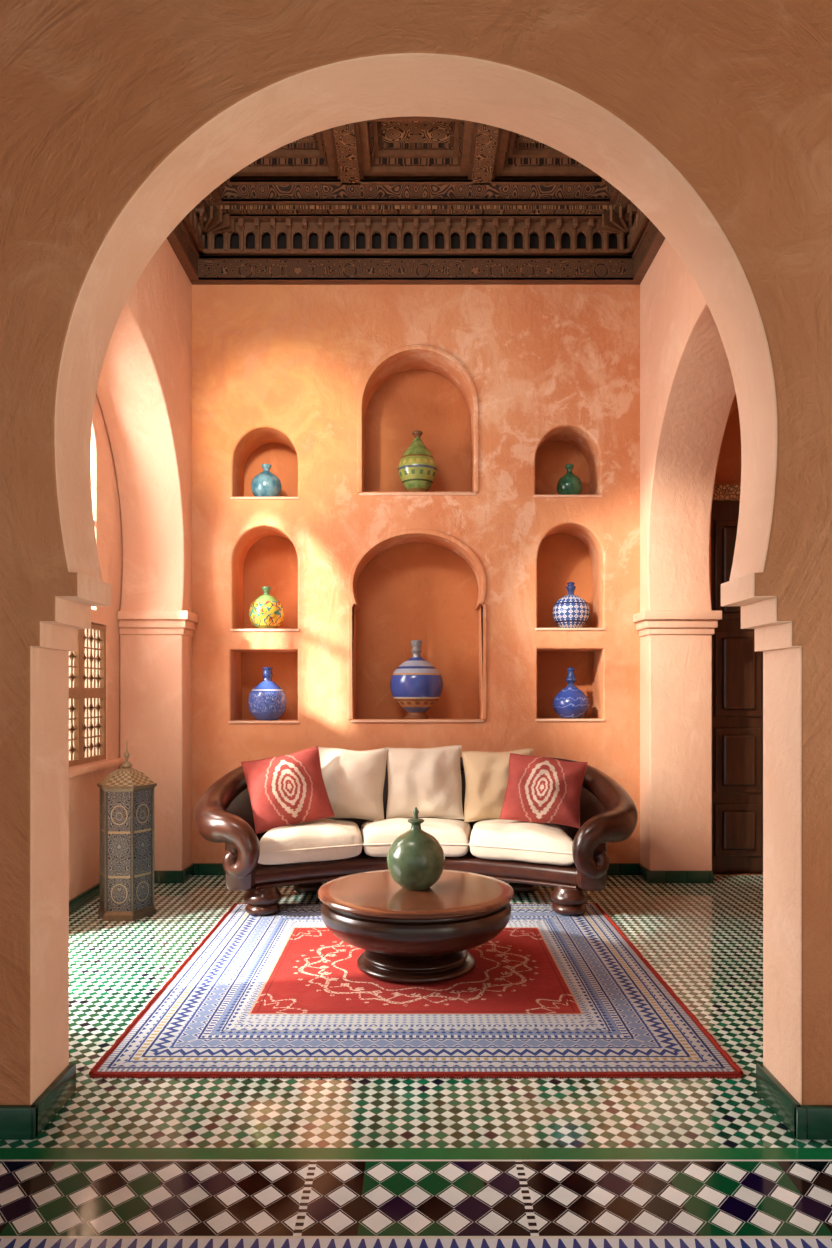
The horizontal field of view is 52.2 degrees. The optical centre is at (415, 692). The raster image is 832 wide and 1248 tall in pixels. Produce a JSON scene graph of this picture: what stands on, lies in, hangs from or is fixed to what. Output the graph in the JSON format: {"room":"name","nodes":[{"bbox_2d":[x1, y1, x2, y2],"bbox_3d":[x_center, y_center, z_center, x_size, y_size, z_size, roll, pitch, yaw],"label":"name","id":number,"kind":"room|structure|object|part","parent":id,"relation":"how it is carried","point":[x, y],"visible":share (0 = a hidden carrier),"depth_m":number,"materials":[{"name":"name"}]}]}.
{"room":"traditional dwelling","nodes":[
{"label":"traditional dwelling","id":0,"kind":"room"},
{"bbox_2d":[69,394,122,899],"bbox_3d":[-2.085,-1.350,4.450,0.100,5.300,4.100,0,0,0],"label":"wall","id":1,"kind":"structure","parent":0,"point":[84,792],"depth_m":5.50,"materials":[{"name":"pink paint"}]},
{"bbox_2d":[69,882,99,915],"bbox_3d":[-2.024,1.257,5.115,0.022,0.084,1.350,0,0,0],"label":"baseboard","id":2,"kind":"structure","parent":1,"relation":"attached to","point":[83,899],"depth_m":5.16,"materials":[{"name":"green tile"}]},
{"bbox_2d":[69,520,107,766],"bbox_3d":[-2.060,-0.703,5.180,0.060,2.275,0.840,0,0,0],"label":"window","id":3,"kind":"structure","parent":1,"relation":"in","point":[87,665],"depth_m":5.33,"materials":[{"name":"brown wood"}]},
{"bbox_3d":[-2.072,-0.007,5.180,0.004,0.875,0.840,0,0,0],"label":"pane","id":4,"kind":"part","parent":3,"relation":"part of","materials":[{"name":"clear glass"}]},
{"bbox_3d":[-2.060,-0.003,5.180,0.036,0.875,0.836,0,0,0],"label":"frame","id":5,"kind":"part","parent":3,"relation":"part of","materials":[{"name":"brown wood"}]},
{"bbox_2d":[69,758,124,777],"bbox_3d":[-2.050,0.465,5.200,0.140,0.040,1.200,0,0,0],"label":"trim","id":6,"kind":"structure","parent":1,"relation":"attached to","point":[76,771],"depth_m":5.27,"materials":[{"name":"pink paint"}]},
{"bbox_2d":[96,238,191,870],"bbox_3d":[-1.815,-1.350,4.400,0.430,5.300,3.600,0,0,0],"label":"wall","id":7,"kind":"structure","parent":0,"point":[144,392],"depth_m":5.82,"materials":[{"name":"pink paint"}]},
{"bbox_2d":[154,871,184,882],"bbox_3d":[-1.804,1.257,5.809,0.452,0.084,0.023,0,0,0],"label":"baseboard","id":8,"kind":"object","parent":7,"relation":"attached to","point":[159,876],"visible":0.45,"depth_m":5.80,"materials":[{"name":"green tile"}]},
{"bbox_2d":[183,864,193,881],"bbox_3d":[-1.589,1.257,5.934,0.023,0.084,0.228,0,0,0],"label":"baseboard","id":9,"kind":"structure","parent":7,"relation":"attached to","point":[189,871],"depth_m":5.92,"materials":[{"name":"green tile"}]},
{"bbox_2d":[0,0,831,1104],"bbox_3d":[0.000,-1.400,2.630,8.000,5.400,0.280,0,0,0],"label":"wall","id":10,"kind":"structure","parent":0,"point":[713,118],"depth_m":2.49,"materials":[{"name":"paint"}]},
{"bbox_2d":[0,1105,37,1139],"bbox_3d":[-2.553,1.252,2.479,2.894,0.094,0.024,0,0,0],"label":"baseboard","id":11,"kind":"structure","parent":10,"relation":"attached to","point":[17,1122],"depth_m":2.47,"materials":[{"name":"green tile"}]},
{"bbox_2d":[30,1063,75,1135],"bbox_3d":[-1.117,1.252,2.619,0.023,0.094,0.302,0,0,0],"label":"baseboard","id":12,"kind":"object","parent":10,"relation":"attached to","point":[55,1096],"visible":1,"depth_m":2.61,"materials":[{"name":"green tile"}]},
{"bbox_2d":[756,1063,801,1137],"bbox_3d":[1.117,1.252,2.619,0.023,0.094,0.302,0,0,0],"label":"baseboard","id":13,"kind":"object","parent":10,"relation":"attached to","point":[776,1096],"visible":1,"depth_m":2.61,"materials":[{"name":"green tile"}]},
{"bbox_2d":[794,1105,831,1139],"bbox_3d":[2.553,1.252,2.479,2.894,0.094,0.024,0,0,0],"label":"baseboard","id":14,"kind":"structure","parent":10,"relation":"attached to","point":[813,1122],"depth_m":2.47,"materials":[{"name":"green tile"}]},
{"bbox_2d":[0,872,831,1147],"bbox_3d":[0.675,1.350,4.415,5.450,0.100,3.970,0,0,0],"label":"floor","id":15,"kind":"structure","parent":0,"point":[704,940],"depth_m":2.80,"materials":[{"name":"tile"}]},
{"bbox_2d":[97,743,156,920],"bbox_3d":[-1.700,0.789,5.000,0.352,1.022,0.305,0,0,0],"label":"lantern","id":16,"kind":"object","parent":15,"relation":"on","point":[126,794],"visible":1,"depth_m":4.87,"materials":[{"name":"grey metal"}]},
{"bbox_3d":[-1.855,0.907,5.000,0.012,0.705,0.012,0,0,-23],"label":"corner post","id":17,"kind":"part","parent":16,"relation":"part of","materials":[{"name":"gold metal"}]},
{"bbox_3d":[-1.778,0.907,4.866,0.012,0.705,0.012,0,0,23],"label":"corner post","id":18,"kind":"part","parent":16,"relation":"part of","materials":[{"name":"gold metal"}]},
{"bbox_3d":[-1.623,0.907,4.866,0.012,0.705,0.012,0,0,23],"label":"corner post","id":19,"kind":"part","parent":16,"relation":"part of","materials":[{"name":"gold metal"}]},
{"bbox_3d":[-1.545,0.907,5.000,0.012,0.705,0.012,0,0,23],"label":"corner post","id":20,"kind":"part","parent":16,"relation":"part of","materials":[{"name":"gold metal"}]},
{"bbox_2d":[89,903,743,1078],"bbox_3d":[0.000,1.292,4.045,2.231,0.017,2.364,0,0,0],"label":"rug","id":21,"kind":"object","parent":15,"relation":"on","point":[277,995],"visible":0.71,"depth_m":3.42,"materials":[{"name":"red fabric"}]},
{"bbox_2d":[194,757,637,915],"bbox_3d":[0.000,0.858,5.316,2.624,0.863,1.179,0,0,0],"label":"sofa","id":22,"kind":"object","parent":21,"relation":"on","point":[526,855],"visible":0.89,"depth_m":5.07,"materials":[{"name":"brown wood"}]},
{"bbox_3d":[-1.015,0.964,4.915,0.170,0.350,0.130,0,0,0],"label":"arm post","id":23,"kind":"part","parent":22,"relation":"part of","materials":[{"name":"brown wood"}]},
{"bbox_2d":[241,746,334,833],"bbox_3d":[-0.797,0.600,5.304,0.557,0.519,0.232,0,0,-20],"label":"throw pillow","id":24,"kind":"object","parent":22,"relation":"on","point":[285,790],"visible":0.99,"depth_m":5.25,"materials":[{"name":"red fabric"}]},
{"bbox_3d":[-0.734,0.737,5.468,0.680,0.620,1.611,0,0,40],"label":"scroll arm","id":25,"kind":"part","parent":22,"relation":"part of","materials":[{"name":"brown wood"}]},
{"bbox_2d":[258,818,362,864],"bbox_3d":[-0.627,0.912,5.277,0.605,0.214,0.766,0,0,0],"label":"seat cushion","id":26,"kind":"object","parent":22,"relation":"on","point":[323,841],"depth_m":5.10,"materials":[{"name":"beige fabric"}]},
{"bbox_2d":[318,747,386,820],"bbox_3d":[-0.444,0.599,5.569,0.498,0.490,0.236,0,0,3],"label":"cushion","id":27,"kind":"object","parent":22,"relation":"on","point":[353,780],"visible":0.72,"depth_m":5.51,"materials":[{"name":"beige fabric"}]},
{"bbox_2d":[360,818,471,856],"bbox_3d":[0.000,0.913,5.427,0.749,0.213,0.466,0,0,0],"label":"seat cushion","id":28,"kind":"object","parent":22,"relation":"on","point":[454,836],"depth_m":5.23,"materials":[{"name":"beige fabric"}]},
{"bbox_3d":[0.000,1.129,5.099,1.873,0.023,0.373,0,0,0],"label":"rail moulding","id":29,"kind":"part","parent":22,"relation":"part of","materials":[{"name":"brown wood"}]},
{"bbox_3d":[0.000,1.074,5.359,2.088,0.110,0.922,0,0,0],"label":"frame","id":30,"kind":"part","parent":22,"relation":"part of","materials":[{"name":"brown wood"}]},
{"bbox_2d":[386,745,463,818],"bbox_3d":[0.056,0.591,5.606,0.507,0.484,0.217,0,0,-4],"label":"cushion","id":31,"kind":"object","parent":22,"relation":"on","point":[428,780],"visible":0.99,"depth_m":5.55,"materials":[{"name":"beige fabric"}]},
{"bbox_2d":[462,749,532,821],"bbox_3d":[0.539,0.605,5.575,0.488,0.475,0.217,0,0,8],"label":"cushion","id":32,"kind":"object","parent":22,"relation":"on","point":[486,773],"visible":0.68,"depth_m":5.52,"materials":[{"name":"beige fabric"}]},
{"bbox_2d":[469,819,573,864],"bbox_3d":[0.627,0.910,5.277,0.605,0.217,0.766,0,0,0],"label":"seat cushion","id":33,"kind":"object","parent":22,"relation":"on","point":[491,841],"depth_m":5.11,"materials":[{"name":"beige fabric"}]},
{"bbox_2d":[500,753,587,828],"bbox_3d":[0.798,0.606,5.317,0.523,0.442,0.224,0,0,20],"label":"throw pillow","id":34,"kind":"object","parent":22,"relation":"on","point":[539,789],"visible":0.99,"depth_m":5.26,"materials":[{"name":"red fabric"}]},
{"bbox_3d":[0.734,0.737,5.468,0.680,0.620,1.611,0,0,-40],"label":"scroll arm","id":35,"kind":"part","parent":22,"relation":"part of","materials":[{"name":"brown wood"}]},
{"bbox_3d":[1.015,0.964,4.915,0.170,0.350,0.130,0,0,0],"label":"arm post","id":36,"kind":"part","parent":22,"relation":"part of","materials":[{"name":"brown wood"}]},
{"bbox_2d":[318,870,513,983],"bbox_3d":[0.000,1.105,4.020,0.924,0.367,0.924,0,0,0],"label":"coffee table","id":37,"kind":"object","parent":21,"relation":"on","point":[405,936],"visible":0.98,"depth_m":3.76,"materials":[{"name":"brown wood"}]},
{"bbox_2d":[387,807,444,889],"bbox_3d":[0.000,0.731,4.030,0.276,0.382,0.276,0,0,31],"label":"vase","id":38,"kind":"object","parent":37,"relation":"on","point":[415,858],"visible":1,"depth_m":3.94,"materials":[{"name":"green ceramic"}]},
{"bbox_3d":[0.000,0.966,4.020,0.856,0.027,0.856,0,0,0],"label":"rim moulding","id":39,"kind":"part","parent":37,"relation":"part of","materials":[{"name":"brown wood"}]},
{"bbox_2d":[167,116,664,284],"bbox_3d":[0.600,-3.433,4.450,5.800,1.035,4.100,0,0,0],"label":"ceiling","id":40,"kind":"structure","parent":0,"point":[350,228],"depth_m":5.87,"materials":[{"name":"brown wood"}]},
{"bbox_3d":[0.000,-3.335,4.420,3.200,0.070,3.300,0,0,0],"label":"stepped moulding","id":41,"kind":"part","parent":40,"relation":"part of","materials":[{"name":"brown wood"}]},
{"bbox_3d":[0.000,-3.405,4.420,2.720,0.070,2.820,0,0,0],"label":"cove panel","id":42,"kind":"part","parent":40,"relation":"part of","materials":[{"name":"brown wood"}]},
{"bbox_3d":[0.000,-2.998,4.420,3.200,0.125,3.300,0,0,0],"label":"cornice","id":43,"kind":"part","parent":40,"relation":"part of","materials":[{"name":"brown wood"}]},
{"bbox_3d":[0.000,-3.740,4.420,2.340,0.220,2.440,0,0,0],"label":"coffer panel","id":44,"kind":"part","parent":40,"relation":"part of","materials":[{"name":"brown wood"}]},
{"bbox_3d":[0.000,-3.688,4.420,2.490,0.325,2.590,0,0,0],"label":"coffer moulding","id":45,"kind":"part","parent":40,"relation":"part of","materials":[{"name":"brown wood"}]},
{"bbox_3d":[0.000,-3.670,4.420,2.540,0.360,2.640,0,0,0],"label":"coffer frame","id":46,"kind":"part","parent":40,"relation":"part of","materials":[{"name":"brown wood"}]},
{"bbox_3d":[0.000,-3.337,4.420,3.200,0.035,3.300,0,0,0],"label":"carved moulding","id":47,"kind":"part","parent":40,"relation":"part of","materials":[{"name":"brown wood"}]},
{"bbox_2d":[0,1161,831,1247],"bbox_3d":[0.000,1.350,2.130,8.000,0.100,0.460,0,0,0],"label":"floor","id":48,"kind":"structure","parent":0,"point":[38,1198],"depth_m":2.17,"materials":[{"name":"multicoloured tile"}]},
{"bbox_2d":[0,1148,831,1160],"bbox_3d":[0.000,1.350,2.395,8.000,0.100,0.070,0,0,0],"label":"floor","id":49,"kind":"structure","parent":0,"point":[5,1153],"depth_m":2.39,"materials":[{"name":"green tile"}]},
{"bbox_2d":[0,1236,831,1238],"bbox_3d":[0.000,1.350,2.030,8.000,0.100,0.010,0,0,0],"label":"floor","id":50,"kind":"structure","parent":0,"point":[1,1237],"depth_m":2.03,"materials":[{"name":"tile"}]},
{"bbox_2d":[192,176,762,874],"bbox_3d":[0.925,-1.350,6.270,5.350,5.300,0.400,0,0,0],"label":"wall","id":51,"kind":"structure","parent":0,"point":[288,365],"depth_m":6.07,"materials":[{"name":"orange paint"}]},
{"bbox_2d":[117,611,198,636],"bbox_3d":[-1.790,-0.480,5.919,0.480,0.160,0.298,0,0,0],"label":"trim","id":52,"kind":"structure","parent":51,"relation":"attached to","point":[129,622],"depth_m":5.79,"materials":[{"name":"pink paint"}]},
{"bbox_2d":[228,721,298,723],"bbox_3d":[-1.085,0.208,6.074,0.506,0.019,0.032,0,0,0],"label":"trim","id":53,"kind":"structure","parent":51,"relation":"attached to","point":[229,722],"depth_m":6.06,"materials":[{"name":"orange paint"}]},
{"bbox_2d":[230,497,298,499],"bbox_3d":[-1.078,-1.391,6.074,0.492,0.019,0.032,0,0,0],"label":"trim","id":54,"kind":"structure","parent":51,"relation":"attached to","point":[231,498],"depth_m":6.06,"materials":[{"name":"pink paint"}]},
{"bbox_2d":[230,629,298,631],"bbox_3d":[-1.078,-0.449,6.074,0.492,0.019,0.032,0,0,0],"label":"trim","id":55,"kind":"structure","parent":51,"relation":"attached to","point":[231,630],"depth_m":6.06,"materials":[{"name":"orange paint"}]},
{"bbox_2d":[249,586,283,628],"bbox_3d":[-1.092,-0.618,6.210,0.256,0.318,0.256,0,0,-39],"label":"vase","id":56,"kind":"object","parent":51,"relation":"in","point":[265,612],"visible":0.94,"depth_m":6.12,"materials":[{"name":"yellow ceramic"}]},
{"bbox_2d":[251,464,281,496],"bbox_3d":[-1.092,-1.535,6.210,0.220,0.267,0.220,0,0,-13],"label":"vase","id":57,"kind":"object","parent":51,"relation":"in","point":[265,483],"visible":0.81,"depth_m":6.13,"materials":[{"name":"teal ceramic"}]},
{"bbox_2d":[248,667,286,719],"bbox_3d":[-1.085,0.004,6.210,0.278,0.387,0.278,0,0,25],"label":"vase","id":58,"kind":"object","parent":51,"relation":"in","point":[267,700],"visible":1,"depth_m":6.12,"materials":[{"name":"blue ceramic"}]},
{"bbox_2d":[192,863,639,874],"bbox_3d":[0.000,1.257,6.059,3.200,0.084,0.023,0,0,0],"label":"baseboard","id":59,"kind":"structure","parent":51,"relation":"attached to","point":[199,868],"depth_m":6.05,"materials":[{"name":"green tile"}]},
{"bbox_2d":[390,640,442,718],"bbox_3d":[0.004,-0.100,6.260,0.390,0.582,0.390,0,0,16],"label":"vase","id":60,"kind":"object","parent":51,"relation":"in","point":[416,685],"visible":0.99,"depth_m":6.13,"materials":[{"name":"blue ceramic"}]},
{"bbox_2d":[348,529,486,719],"bbox_3d":[0.011,-0.490,6.073,0.988,1.365,0.030,0,0,0],"label":"trim","id":61,"kind":"structure","parent":51,"relation":"attached to","point":[375,543],"depth_m":6.06,"materials":[{"name":"orange paint"}]},
{"bbox_2d":[398,430,436,491],"bbox_3d":[0.011,-1.671,6.210,0.287,0.482,0.287,0,0,-19],"label":"vase","id":62,"kind":"object","parent":51,"relation":"in","point":[417,467],"visible":0.8,"depth_m":6.12,"materials":[{"name":"green ceramic"}]},
{"bbox_2d":[350,720,484,722],"bbox_3d":[0.011,0.201,6.074,0.956,0.019,0.032,0,0,0],"label":"trim","id":63,"kind":"structure","parent":51,"relation":"attached to","point":[351,721],"depth_m":6.06,"materials":[{"name":"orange paint"}]},
{"bbox_2d":[357,344,478,492],"bbox_3d":[0.014,-1.957,6.073,0.867,1.058,0.030,0,0,0],"label":"trim","id":64,"kind":"structure","parent":51,"relation":"attached to","point":[402,349],"depth_m":6.06,"materials":[{"name":"orange paint"}]},
{"bbox_2d":[359,493,476,495],"bbox_3d":[0.014,-1.420,6.074,0.835,0.019,0.032,0,0,0],"label":"trim","id":65,"kind":"structure","parent":51,"relation":"attached to","point":[360,494],"depth_m":6.06,"materials":[{"name":"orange paint"}]},
{"bbox_2d":[534,495,602,497],"bbox_3d":[1.085,-1.405,6.074,0.492,0.019,0.032,0,0,0],"label":"trim","id":66,"kind":"structure","parent":51,"relation":"attached to","point":[535,496],"depth_m":6.06,"materials":[{"name":"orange paint"}]},
{"bbox_2d":[557,464,581,494],"bbox_3d":[1.121,-1.542,6.210,0.185,0.252,0.185,0,0,-45],"label":"vase","id":67,"kind":"object","parent":51,"relation":"in","point":[569,484],"visible":0.77,"depth_m":6.14,"materials":[{"name":"green ceramic"}]},
{"bbox_2d":[552,582,589,627],"bbox_3d":[1.132,-0.638,6.210,0.270,0.343,0.270,0,0,21],"label":"vase","id":68,"kind":"object","parent":51,"relation":"in","point":[571,610],"visible":0.87,"depth_m":6.12,"materials":[{"name":"blue ceramic"}]},
{"bbox_2d":[536,719,605,721],"bbox_3d":[1.103,0.194,6.074,0.499,0.019,0.032,0,0,0],"label":"trim","id":69,"kind":"structure","parent":51,"relation":"attached to","point":[537,720],"depth_m":6.06,"materials":[{"name":"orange paint"}]},
{"bbox_2d":[536,628,605,630],"bbox_3d":[1.103,-0.456,6.074,0.499,0.019,0.032,0,0,0],"label":"trim","id":70,"kind":"structure","parent":51,"relation":"attached to","point":[537,629],"depth_m":6.06,"materials":[{"name":"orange paint"}]},
{"bbox_2d":[553,667,589,717],"bbox_3d":[1.132,-0.003,6.210,0.266,0.373,0.266,0,0,-6],"label":"vase","id":71,"kind":"object","parent":51,"relation":"in","point":[570,702],"visible":1,"depth_m":6.12,"materials":[{"name":"blue ceramic"}]},
{"bbox_2d":[633,611,721,636],"bbox_3d":[1.815,-0.480,5.919,0.530,0.160,0.298,0,0,0],"label":"trim","id":72,"kind":"structure","parent":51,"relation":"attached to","point":[648,622],"depth_m":5.79,"materials":[{"name":"pink paint"}]},
{"bbox_2d":[713,485,740,500],"bbox_3d":[2.525,-1.445,6.165,0.850,0.110,0.110,0,0,0],"label":"trim","id":73,"kind":"structure","parent":51,"relation":"attached to","point":[721,492],"depth_m":6.11,"materials":[{"name":"paint"}]},
{"bbox_2d":[711,501,762,871],"bbox_3d":[2.525,-0.046,6.155,0.848,2.688,0.110,0,0,0],"label":"door","id":74,"kind":"structure","parent":51,"relation":"in","point":[737,668],"depth_m":6.13,"materials":[{"name":"brown wood"}]},
{"bbox_2d":[640,238,735,870],"bbox_3d":[1.815,-1.350,4.400,0.430,5.300,3.600,0,0,0],"label":"wall","id":75,"kind":"structure","parent":0,"point":[687,389],"depth_m":5.82,"materials":[{"name":"pink paint"}]},
{"bbox_2d":[638,864,648,881],"bbox_3d":[1.589,1.257,5.934,0.023,0.084,0.228,0,0,0],"label":"baseboard","id":76,"kind":"structure","parent":75,"relation":"attached to","point":[642,871],"depth_m":5.92,"materials":[{"name":"green tile"}]},
{"bbox_2d":[647,871,712,882],"bbox_3d":[1.804,1.257,5.809,0.452,0.084,0.023,0,0,0],"label":"baseboard","id":77,"kind":"object","parent":75,"relation":"attached to","point":[652,876],"visible":1,"depth_m":5.80,"materials":[{"name":"green tile"}]},
{"bbox_2d":[714,408,740,484],"bbox_3d":[2.800,-1.350,6.250,1.600,5.300,0.040,0,0,0],"label":"wall","id":78,"kind":"structure","parent":0,"point":[728,472],"depth_m":6.23,"materials":[{"name":"paint"}]}
]}

